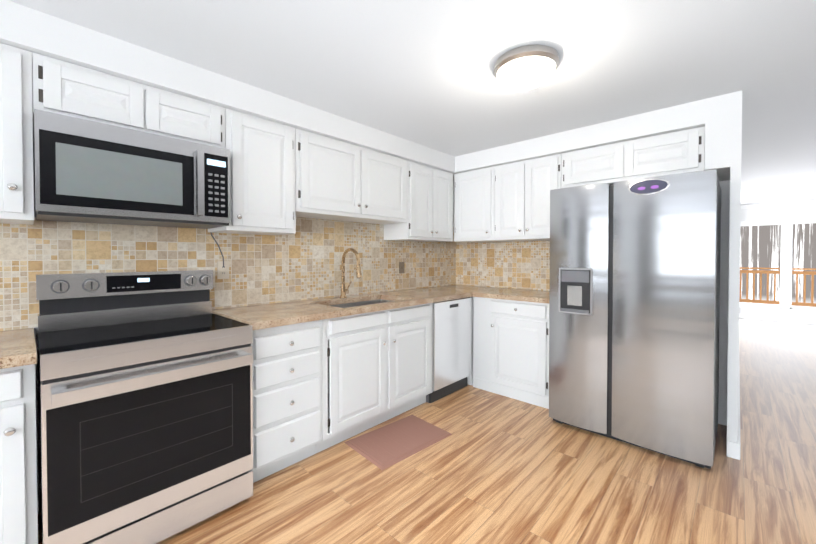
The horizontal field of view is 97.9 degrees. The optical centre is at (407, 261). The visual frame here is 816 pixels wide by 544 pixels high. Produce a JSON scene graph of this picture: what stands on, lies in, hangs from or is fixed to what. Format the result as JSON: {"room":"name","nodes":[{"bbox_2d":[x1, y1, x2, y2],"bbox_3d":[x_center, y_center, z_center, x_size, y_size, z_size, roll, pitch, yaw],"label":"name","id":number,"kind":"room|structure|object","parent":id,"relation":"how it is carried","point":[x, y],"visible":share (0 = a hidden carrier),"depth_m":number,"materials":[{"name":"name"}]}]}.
{"room":"kitchen","nodes":[
{"label":"kitchen","id":0,"kind":"room"},
{"bbox_2d":[0,0,455,183],"bbox_3d":[-1.737,-0.964,1.538,0.365,0.159,7.200,1,1,43],"label":"soffit","id":1,"kind":"structure","parent":0,"point":[32,30],"depth_m":1.86,"materials":[{"name":"paint"}]},
{"bbox_2d":[33,166,453,513],"bbox_3d":[-1.873,0.099,1.763,0.120,2.290,7.320,1,1,43],"label":"wall","id":2,"kind":"structure","parent":0,"point":[37,427],"depth_m":1.75,"materials":[{"name":"paint"}]},
{"bbox_2d":[0,43,33,224],"bbox_3d":[-1.839,-0.525,1.417,0.360,0.708,0.470,1,1,43],"label":"upper cabinet","id":3,"kind":"object","parent":2,"relation":"attached to","point":[16,164],"visible":1,"depth_m":1.45,"materials":[{"name":"white paint"}]},
{"bbox_2d":[32,52,224,148],"bbox_3d":[-1.427,-0.760,1.878,0.331,0.253,0.766,1,1,43],"label":"upper cabinet","id":4,"kind":"object","parent":2,"relation":"attached to","point":[68,89],"visible":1,"depth_m":1.70,"materials":[{"name":"white paint"}]},
{"bbox_2d":[33,109,229,228],"bbox_3d":[-1.393,-0.413,1.851,0.425,0.429,0.762,1,1,43],"label":"over-the-range microwave","id":5,"kind":"object","parent":4,"relation":"attached to","point":[87,171],"visible":1,"depth_m":1.67,"materials":[{"name":"silver metal"}]},
{"bbox_2d":[210,232,223,266],"bbox_3d":[-1.243,-0.082,2.314,0.018,0.247,0.088,1,1,43],"label":"cord","id":6,"kind":"object","parent":5,"relation":"attached to","point":[219,248],"visible":0.92,"depth_m":2.32,"materials":[{"name":"grey plastic"}]},
{"bbox_2d":[0,217,455,330],"bbox_3d":[-0.788,-0.043,2.831,0.011,0.699,4.006,1,1,43],"label":"backsplash","id":7,"kind":"structure","parent":2,"relation":"attached to","point":[303,262],"depth_m":2.42,"materials":[{"name":"tile"}]},
{"bbox_2d":[217,261,228,278],"bbox_3d":[-1.221,0.060,2.351,0.008,0.116,0.072,1,1,43],"label":"outlet","id":8,"kind":"object","parent":7,"relation":"attached to","point":[222,272],"visible":1,"depth_m":2.35,"materials":[{"name":"beige plastic"}]},
{"bbox_2d":[399,262,403,272],"bbox_3d":[-0.059,0.066,3.599,0.012,0.116,0.072,1,1,43],"label":"light switch","id":9,"kind":"object","parent":7,"relation":"attached to","point":[401,267],"visible":1,"depth_m":3.59,"materials":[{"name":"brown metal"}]},
{"bbox_2d":[208,108,295,234],"bbox_3d":[-1.003,-0.539,2.317,0.360,0.708,0.443,1,1,43],"label":"upper cabinet","id":10,"kind":"object","parent":2,"relation":"attached to","point":[262,178],"visible":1,"depth_m":2.20,"materials":[{"name":"white paint"}]},
{"bbox_2d":[295,128,406,224],"bbox_3d":[-0.477,-0.622,2.882,0.360,0.558,1.098,1,1,43],"label":"upper cabinet","id":11,"kind":"object","parent":2,"relation":"attached to","point":[338,180],"visible":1,"depth_m":2.70,"materials":[{"name":"white paint"}]},
{"bbox_2d":[384,160,452,241],"bbox_3d":[0.137,-0.557,3.544,0.360,0.708,0.700,1,1,43],"label":"upper cabinet","id":12,"kind":"object","parent":2,"relation":"attached to","point":[429,204],"visible":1,"depth_m":3.39,"materials":[{"name":"white paint"}]},
{"bbox_2d":[9,0,815,204],"bbox_3d":[2.692,-1.096,1.723,6.840,0.100,13.740,1,1,43],"label":"ceiling","id":13,"kind":"structure","parent":0,"point":[420,72],"depth_m":1.84,"materials":[{"name":"paint"}]},
{"bbox_2d":[493,45,559,89],"bbox_3d":[0.620,-0.987,1.874,0.330,0.121,0.330,1,1,43],"label":"ceiling light","id":14,"kind":"object","parent":13,"relation":"attached to","point":[527,67],"visible":1,"depth_m":1.78,"materials":[{"name":"white glass"}]},
{"bbox_2d":[38,318,815,543],"bbox_3d":[2.692,1.294,1.759,6.840,0.100,13.740,1,1,43],"label":"floor","id":15,"kind":"structure","parent":0,"point":[494,468],"depth_m":1.97,"materials":[{"name":"brown wood"}]},
{"bbox_2d":[0,364,37,543],"bbox_3d":[-1.738,0.811,1.334,0.648,0.878,0.470,1,1,43],"label":"base cabinet","id":16,"kind":"object","parent":15,"relation":"on","point":[18,489],"visible":0.98,"depth_m":1.27,"materials":[{"name":"white paint"}]},
{"bbox_2d":[0,328,36,368],"bbox_3d":[-1.749,0.350,1.329,0.653,0.040,0.488,1,1,43],"label":"countertop","id":17,"kind":"structure","parent":16,"relation":"on","point":[17,347],"depth_m":1.34,"materials":[{"name":"stone"}]},
{"bbox_2d":[36,270,252,543],"bbox_3d":[-1.271,0.653,1.751,0.715,1.182,0.756,1,1,43],"label":"range","id":18,"kind":"object","parent":15,"relation":"on","point":[145,408],"visible":1,"depth_m":1.56,"materials":[{"name":"silver metal"}]},
{"bbox_2d":[251,320,321,482],"bbox_3d":[-0.892,0.797,2.245,0.648,0.878,0.452,1,1,43],"label":"base cabinet","id":19,"kind":"object","parent":15,"relation":"on","point":[287,390],"visible":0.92,"depth_m":2.03,"materials":[{"name":"white paint"}]},
{"bbox_2d":[316,299,432,452],"bbox_3d":[-0.364,0.789,2.813,0.648,0.878,1.096,1,1,43],"label":"base cabinet","id":20,"kind":"object","parent":15,"relation":"on","point":[377,367],"visible":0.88,"depth_m":2.52,"materials":[{"name":"white paint"}]},
{"bbox_2d":[345,415,451,469],"bbox_3d":[-0.059,1.226,2.470,0.630,0.013,0.420,-1,1,-42],"label":"kitchen mat","id":21,"kind":"object","parent":15,"relation":"on","point":[387,446],"visible":1,"depth_m":2.42,"materials":[{"name":"fabric"}]},
{"bbox_2d":[426,297,470,402],"bbox_3d":[0.194,0.780,3.438,0.616,0.878,0.575,1,1,43],"label":"dishwasher","id":22,"kind":"object","parent":15,"relation":"on","point":[451,346],"visible":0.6,"depth_m":3.20,"materials":[{"name":"silver metal"}]},
{"bbox_2d":[471,297,471,348],"bbox_3d":[0.604,0.773,3.890,0.601,0.878,0.582,1,1,43],"label":"base cabinet","id":23,"kind":"object","parent":15,"relation":"on","point":[471,297],"depth_m":3.48,"materials":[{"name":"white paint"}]},
{"bbox_2d":[468,297,548,408],"bbox_3d":[1.123,0.780,3.383,0.800,0.878,0.619,1,1,43],"label":"base cabinet","id":24,"kind":"object","parent":15,"relation":"on","point":[510,348],"depth_m":3.15,"materials":[{"name":"white paint"}]},
{"bbox_2d":[212,285,495,329],"bbox_3d":[-0.117,0.414,3.088,0.653,0.220,2.751,1,1,43],"label":"countertop","id":25,"kind":"structure","parent":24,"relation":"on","point":[261,316],"depth_m":2.50,"materials":[{"name":"stone"}]},
{"bbox_2d":[340,248,361,297],"bbox_3d":[-0.450,0.099,2.918,0.263,0.413,0.109,1,1,43],"label":"faucet","id":26,"kind":"object","parent":25,"relation":"on","point":[358,275],"visible":1,"depth_m":2.95,"materials":[{"name":"brown metal"}]},
{"bbox_2d":[472,287,549,303],"bbox_3d":[1.122,0.320,3.348,0.793,0.040,0.681,1,1,43],"label":"countertop","id":27,"kind":"structure","parent":24,"relation":"on","point":[538,296],"depth_m":3.30,"materials":[{"name":"stone"}]},
{"bbox_2d":[549,170,720,468],"bbox_3d":[1.675,0.342,2.648,0.949,1.777,0.839,1,1,43],"label":"refrigerator","id":28,"kind":"object","parent":15,"relation":"on","point":[634,306],"visible":1,"depth_m":2.29,"materials":[{"name":"silver metal"}]},
{"bbox_2d":[456,93,730,180],"bbox_3d":[1.445,-0.837,3.133,2.080,0.460,0.535,1,1,43],"label":"soffit","id":29,"kind":"structure","parent":0,"point":[714,113],"depth_m":2.58,"materials":[{"name":"paint"}]},
{"bbox_2d":[718,180,729,425],"bbox_3d":[1.544,0.073,3.502,2.520,2.290,0.120,1,1,43],"label":"wall","id":30,"kind":"structure","parent":0,"point":[724,297],"depth_m":2.66,"materials":[{"name":"paint"}]},
{"bbox_2d":[454,166,514,242],"bbox_3d":[0.799,-0.560,3.730,0.475,0.708,0.518,1,1,43],"label":"upper cabinet","id":31,"kind":"object","parent":30,"relation":"attached to","point":[474,206],"visible":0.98,"depth_m":3.55,"materials":[{"name":"white paint"}]},
{"bbox_2d":[456,241,549,290],"bbox_3d":[1.111,0.022,3.813,1.458,0.539,0.011,1,1,43],"label":"backsplash","id":32,"kind":"structure","parent":30,"relation":"attached to","point":[521,265],"depth_m":3.86,"materials":[{"name":"tile"}]},
{"bbox_2d":[494,154,561,241],"bbox_3d":[1.201,-0.554,3.356,0.620,0.708,0.518,1,1,43],"label":"upper cabinet","id":33,"kind":"object","parent":30,"relation":"attached to","point":[522,199],"visible":0.79,"depth_m":3.19,"materials":[{"name":"white paint"}]},
{"bbox_2d":[561,126,704,187],"bbox_3d":[1.780,-0.752,2.836,0.925,0.296,0.489,1,1,43],"label":"upper cabinet","id":34,"kind":"object","parent":30,"relation":"attached to","point":[683,151],"visible":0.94,"depth_m":2.60,"materials":[{"name":"white paint"}]},
{"bbox_2d":[727,91,741,442],"bbox_3d":[2.226,0.089,2.422,0.050,2.290,0.535,1,1,43],"label":"wall","id":35,"kind":"structure","parent":0,"point":[734,263],"depth_m":2.23,"materials":[{"name":"paint"}]},
{"bbox_2d":[731,313,740,459],"bbox_3d":[4.381,1.149,4.726,0.034,0.100,6.848,1,1,43],"label":"baseboard","id":36,"kind":"structure","parent":35,"relation":"attached to","point":[733,449],"depth_m":2.25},
{"bbox_2d":[739,200,815,319],"bbox_3d":[8.191,0.037,5.899,4.200,2.290,0.160,1,1,43],"label":"wall","id":37,"kind":"structure","parent":0,"point":[786,216],"depth_m":6.78,"materials":[{"name":"paint"}]},
{"bbox_2d":[740,314,815,324],"bbox_3d":[8.218,1.133,5.827,4.039,0.100,0.013,1,1,43],"label":"baseboard","id":38,"kind":"structure","parent":37,"relation":"attached to","point":[743,316],"depth_m":6.83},
{"label":"outside","id":39,"kind":"structure","parent":0,"visible":0},
{"bbox_3d":[8.750,1.227,7.547,11.600,0.100,2.970,1,1,43],"label":"deck","id":40,"kind":"object","parent":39,"visible":0},
{"bbox_2d":[739,267,815,306],"bbox_3d":[9.625,0.668,8.481,11.600,0.990,0.090,1,1,43],"label":"deck railing","id":41,"kind":"object","parent":40,"relation":"on","point":[804,273],"visible":0.23,"depth_m":8.89,"materials":[{"name":"brown wood"}]},
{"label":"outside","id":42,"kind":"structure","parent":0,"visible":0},
{"bbox_2d":[739,223,815,308],"bbox_3d":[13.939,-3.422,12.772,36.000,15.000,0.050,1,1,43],"label":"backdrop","id":43,"kind":"structure","parent":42,"point":[759,246],"depth_m":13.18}
]}

